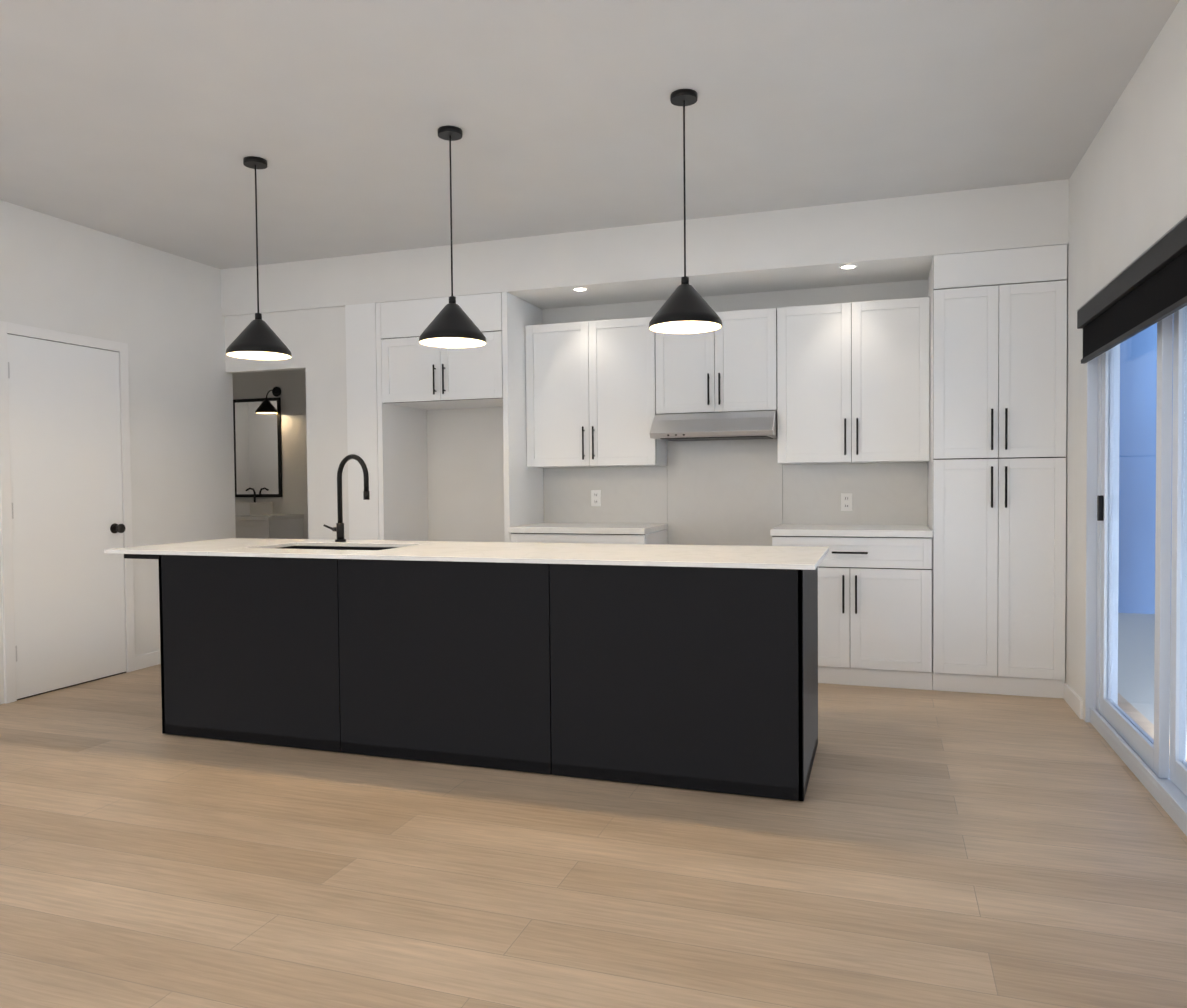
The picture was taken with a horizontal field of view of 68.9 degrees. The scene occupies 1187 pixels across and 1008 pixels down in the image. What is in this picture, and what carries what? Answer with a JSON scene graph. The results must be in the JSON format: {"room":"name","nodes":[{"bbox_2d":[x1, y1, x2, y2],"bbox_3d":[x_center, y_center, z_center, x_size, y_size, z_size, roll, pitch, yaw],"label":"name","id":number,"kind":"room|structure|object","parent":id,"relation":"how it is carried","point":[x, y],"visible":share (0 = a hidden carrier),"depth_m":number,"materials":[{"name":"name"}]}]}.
{"room":"kitchen","nodes":[
{"label":"kitchen","id":0,"kind":"room"},
{"bbox_2d":[0,200,235,703],"bbox_3d":[-3.986,-0.229,2.865,0.150,2.780,7.700,0,2,19],"label":"wall","id":1,"kind":"structure","parent":0,"point":[158,312],"depth_m":5.76,"materials":[{"name":"paint"}]},
{"bbox_2d":[0,321,134,703],"bbox_3d":[-3.094,0.037,5.164,0.080,2.110,0.870,0,2,19],"label":"door","id":2,"kind":"structure","parent":1,"relation":"in","point":[67,588],"depth_m":5.13,"materials":[{"name":"white wood"}]},
{"bbox_2d":[135,650,160,669],"bbox_3d":[-3.876,1.114,2.936,0.012,0.090,7.430,0,2,19],"label":"baseboard","id":3,"kind":"structure","parent":1,"relation":"attached to","point":[146,660],"depth_m":5.71,"materials":[{"name":"white wood"}]},
{"bbox_2d":[232,369,307,538],"bbox_3d":[-3.028,-0.221,8.674,4.320,2.440,0.120,0,2,19],"label":"wall","id":4,"kind":"structure","parent":0,"point":[291,385],"depth_m":8.58,"materials":[{"name":"paint"}]},
{"bbox_2d":[233,397,281,496],"bbox_3d":[-3.391,-0.563,8.709,0.590,0.990,0.020,0,2,19],"label":"mirror","id":5,"kind":"object","parent":4,"relation":"attached to","point":[257,455],"visible":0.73,"depth_m":8.71,"materials":[{"name":"black mirror"}]},
{"bbox_2d":[255,387,280,413],"bbox_3d":[-3.192,-1.028,8.499,0.208,0.273,0.263,0,2,19],"label":"light","id":6,"kind":"object","parent":4,"relation":"attached to","point":[266,406],"visible":1,"depth_m":8.45,"materials":[{"name":"black metal"}]},
{"bbox_2d":[225,306,348,539],"bbox_3d":[-2.200,-0.166,6.294,1.060,2.440,0.070,0,2,19],"label":"wall","id":7,"kind":"structure","parent":0,"point":[313,341],"depth_m":6.16,"materials":[{"name":"paint"}]},
{"bbox_2d":[345,303,378,539],"bbox_3d":[-1.506,-0.173,6.320,0.240,2.440,0.620,0,2,19],"label":"wall","id":8,"kind":"structure","parent":0,"point":[361,384],"depth_m":6.01,"materials":[{"name":"white paint"}]},
{"bbox_2d":[0,0,1179,268],"bbox_3d":[-1.143,-1.679,2.224,6.050,0.100,8.370,0,2,19],"label":"ceiling","id":9,"kind":"structure","parent":0,"point":[150,122],"depth_m":3.68,"materials":[{"name":"paint"}]},
{"bbox_2d":[226,156,291,359],"bbox_3d":[-1.645,-1.202,4.237,0.302,0.949,0.302,0,2,19],"label":"pendant light","id":10,"kind":"object","parent":9,"relation":"hanging from","point":[257,338],"visible":1,"depth_m":4.20,"materials":[{"name":"black metal"}]},
{"bbox_2d":[419,126,485,347],"bbox_3d":[-0.640,-1.202,3.900,0.302,0.949,0.302,0,2,19],"label":"pendant light","id":11,"kind":"object","parent":9,"relation":"hanging from","point":[451,325],"visible":1,"depth_m":3.86,"materials":[{"name":"black metal"}]},
{"bbox_2d":[649,89,721,333],"bbox_3d":[0.375,-1.202,3.561,0.302,0.949,0.302,0,2,19],"label":"pendant light","id":12,"kind":"object","parent":9,"relation":"hanging from","point":[685,308],"visible":1,"depth_m":3.52,"materials":[{"name":"black metal"}]},
{"bbox_2d":[0,664,1186,1007],"bbox_3d":[-2.272,1.179,3.493,9.000,0.100,9.900,0,2,19],"label":"floor","id":13,"kind":"structure","parent":0,"point":[924,848],"depth_m":2.65,"materials":[{"name":"brown wood"}]},
{"bbox_2d":[235,488,303,538],"bbox_3d":[-3.463,0.424,8.491,1.090,1.169,0.534,0,2,19],"label":"vanity","id":14,"kind":"object","parent":13,"relation":"on","point":[254,519],"visible":0.31,"depth_m":8.27,"materials":[{"name":"white wood"}]},
{"bbox_2d":[376,292,543,541],"bbox_3d":[-0.929,-0.172,6.106,0.986,2.438,0.654,0,2,19],"label":"tall cabinet","id":15,"kind":"object","parent":13,"relation":"on","point":[416,380],"visible":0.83,"depth_m":5.89,"materials":[{"name":"white wood"}]},
{"bbox_2d":[124,542,817,800],"bbox_3d":[-0.654,0.663,4.087,3.274,0.870,0.780,0,2,19],"label":"kitchen island","id":16,"kind":"object","parent":13,"relation":"on","point":[674,666],"depth_m":3.58,"materials":[{"name":"black wood"}]},
{"bbox_2d":[104,538,828,569],"bbox_3d":[-0.648,0.218,4.080,3.350,0.019,0.865,0,2,19],"label":"island countertop","id":17,"kind":"structure","parent":16,"relation":"on","point":[536,554],"depth_m":3.82,"materials":[{"name":"white stone"}]},
{"bbox_2d":[280,546,394,549],"bbox_3d":[-1.289,0.339,4.305,0.774,0.222,0.414,0,2,19],"label":"sink basin","id":18,"kind":"object","parent":17,"relation":"in","point":[281,547],"depth_m":4.50,"materials":[{"name":"black metal"}]},
{"bbox_2d":[323,454,369,541],"bbox_3d":[-1.309,-0.030,4.567,0.341,0.463,0.112,0,2,19],"label":"faucet","id":19,"kind":"object","parent":17,"relation":"on","point":[339,529],"depth_m":4.60,"materials":[{"name":"black metal"}]},
{"bbox_2d":[510,527,671,544],"bbox_3d":[-0.013,0.614,5.842,0.915,0.865,0.618,0,2,19],"label":"base cabinet","id":20,"kind":"object","parent":13,"relation":"on","point":[664,536],"depth_m":5.56,"materials":[{"name":"white wood"}]},
{"bbox_2d":[508,523,667,534],"bbox_3d":[-0.022,0.161,5.808,0.920,0.038,0.623,0,2,19],"label":"countertop","id":21,"kind":"structure","parent":20,"relation":"on","point":[539,528],"depth_m":5.59,"materials":[{"name":"white stone"}]},
{"bbox_2d":[768,535,932,689],"bbox_3d":[1.583,0.613,5.308,0.891,0.865,0.618,0,2,19],"label":"base cabinet","id":22,"kind":"object","parent":13,"relation":"on","point":[875,595],"depth_m":4.98,"materials":[{"name":"white wood"}]},
{"bbox_2d":[768,523,931,538],"bbox_3d":[1.569,0.160,5.275,0.896,0.038,0.623,0,2,19],"label":"countertop","id":23,"kind":"structure","parent":22,"relation":"on","point":[833,530],"depth_m":5.06,"materials":[{"name":"white stone"}]},
{"bbox_2d":[928,244,1066,698],"bbox_3d":[2.312,-0.173,5.022,0.669,2.438,0.654,0,2,19],"label":"pantry cabinet","id":24,"kind":"object","parent":13,"relation":"on","point":[997,461],"visible":0.98,"depth_m":4.75,"materials":[{"name":"white wood"}]},
{"bbox_2d":[221,179,1068,316],"bbox_3d":[-0.007,-1.563,5.777,5.550,0.340,0.620,0,2,19],"label":"wall","id":25,"kind":"structure","parent":0,"point":[899,239],"depth_m":5.33,"materials":[{"name":"paint"}]},
{"bbox_2d":[572,287,588,291],"bbox_3d":[-0.086,-1.385,5.587,0.110,0.004,0.110,0,2,19],"label":"recessed light","id":26,"kind":"object","parent":25,"relation":"in","point":[580,289],"visible":1,"depth_m":5.58,"materials":[{"name":"white plastic"}]},
{"bbox_2d":[838,264,857,268],"bbox_3d":[1.488,-1.386,5.060,0.110,0.004,0.110,0,2,19],"label":"recessed light","id":27,"kind":"object","parent":25,"relation":"in","point":[849,266],"visible":1,"depth_m":5.05,"materials":[{"name":"white plastic"}]},
{"bbox_2d":[427,279,927,541],"bbox_3d":[0.729,-0.354,5.957,4.710,2.780,0.120,0,2,19],"label":"wall","id":28,"kind":"structure","parent":0,"point":[465,462],"depth_m":6.40,"materials":[{"name":"paint"}]},
{"bbox_2d":[525,317,666,467],"bbox_3d":[0.048,-0.742,5.935,0.973,0.970,0.328,0,2,19],"label":"upper cabinet","id":29,"kind":"object","parent":28,"relation":"attached to","point":[595,390],"depth_m":5.78,"materials":[{"name":"white wood"}]},
{"bbox_2d":[665,308,780,413],"bbox_3d":[0.823,-0.908,5.670,0.780,0.638,0.328,0,2,19],"label":"upper cabinet","id":30,"kind":"object","parent":28,"relation":"attached to","point":[732,367],"depth_m":5.49,"materials":[{"name":"white wood"}]},
{"bbox_2d":[649,411,776,440],"bbox_3d":[0.799,-0.502,5.598,0.772,0.163,0.502,0,2,19],"label":"range hood","id":31,"kind":"object","parent":30,"relation":"attached to","point":[749,425],"visible":0.94,"depth_m":5.42,"materials":[{"name":"silver metal"}]},
{"bbox_2d":[543,439,926,545],"bbox_3d":[0.872,0.304,5.853,2.586,1.468,0.018,0,2,19],"label":"backsplash","id":32,"kind":"structure","parent":28,"relation":"attached to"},
{"bbox_2d":[591,490,600,505],"bbox_3d":[0.017,-0.041,6.114,0.070,0.114,0.008,0,2,19],"label":"outlet plate","id":33,"kind":"object","parent":32,"relation":"attached to","point":[595,494],"depth_m":6.11,"materials":[{"name":"white plastic"}]},
{"bbox_2d":[841,493,851,510],"bbox_3d":[1.630,-0.012,5.575,0.070,0.114,0.008,0,2,19],"label":"outlet plate","id":34,"kind":"object","parent":32,"relation":"attached to","point":[846,498],"depth_m":5.57,"materials":[{"name":"white plastic"}]},
{"bbox_2d":[777,297,929,463],"bbox_3d":[1.589,-0.743,5.419,0.949,0.970,0.328,0,2,19],"label":"upper cabinet","id":35,"kind":"object","parent":28,"relation":"attached to","point":[840,383],"depth_m":5.25,"materials":[{"name":"white wood"}]},
{"bbox_2d":[1065,0,1186,720],"bbox_3d":[1.521,-0.241,1.375,0.140,2.780,8.370,0,2,19],"label":"wall","id":36,"kind":"structure","parent":0,"point":[1127,192],"depth_m":3.71,"materials":[{"name":"paint"}]},
{"bbox_2d":[1064,683,1082,718],"bbox_3d":[1.370,1.112,1.163,0.012,0.090,7.397,0,2,19],"label":"baseboard","id":37,"kind":"structure","parent":36,"relation":"attached to","point":[1073,700],"depth_m":4.44,"materials":[{"name":"white wood"}]},
{"bbox_2d":[1077,215,1186,363],"bbox_3d":[1.879,-0.761,2.759,0.050,0.260,2.950,0,2,19],"label":"roller blind","id":38,"kind":"object","parent":36,"relation":"attached to","point":[1147,288],"visible":1,"depth_m":3.20,"materials":[{"name":"black fabric"}]},
{"bbox_2d":[1085,306,1186,835],"bbox_3d":[1.990,0.093,2.800,0.124,2.028,2.946,0,2,19],"label":"sliding door","id":39,"kind":"structure","parent":36,"relation":"in","point":[1142,754],"depth_m":3.37,"materials":[{"name":"white plastic"}]},
{"label":"outside","id":40,"kind":"structure","parent":0,"visible":0},
{"bbox_2d":[1118,323,1172,613],"bbox_3d":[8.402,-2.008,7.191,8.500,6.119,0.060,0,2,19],"label":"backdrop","id":41,"kind":"structure","parent":40,"point":[1142,494],"depth_m":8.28,"materials":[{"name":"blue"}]},
{"bbox_2d":[1118,613,1186,754],"bbox_3d":[15.650,1.343,-3.924,29.700,0.130,32.000,0,2,19],"label":"ground","id":42,"kind":"structure","parent":40,"point":[1149,622],"depth_m":6.17,"materials":[{"name":"grey"}]}
]}

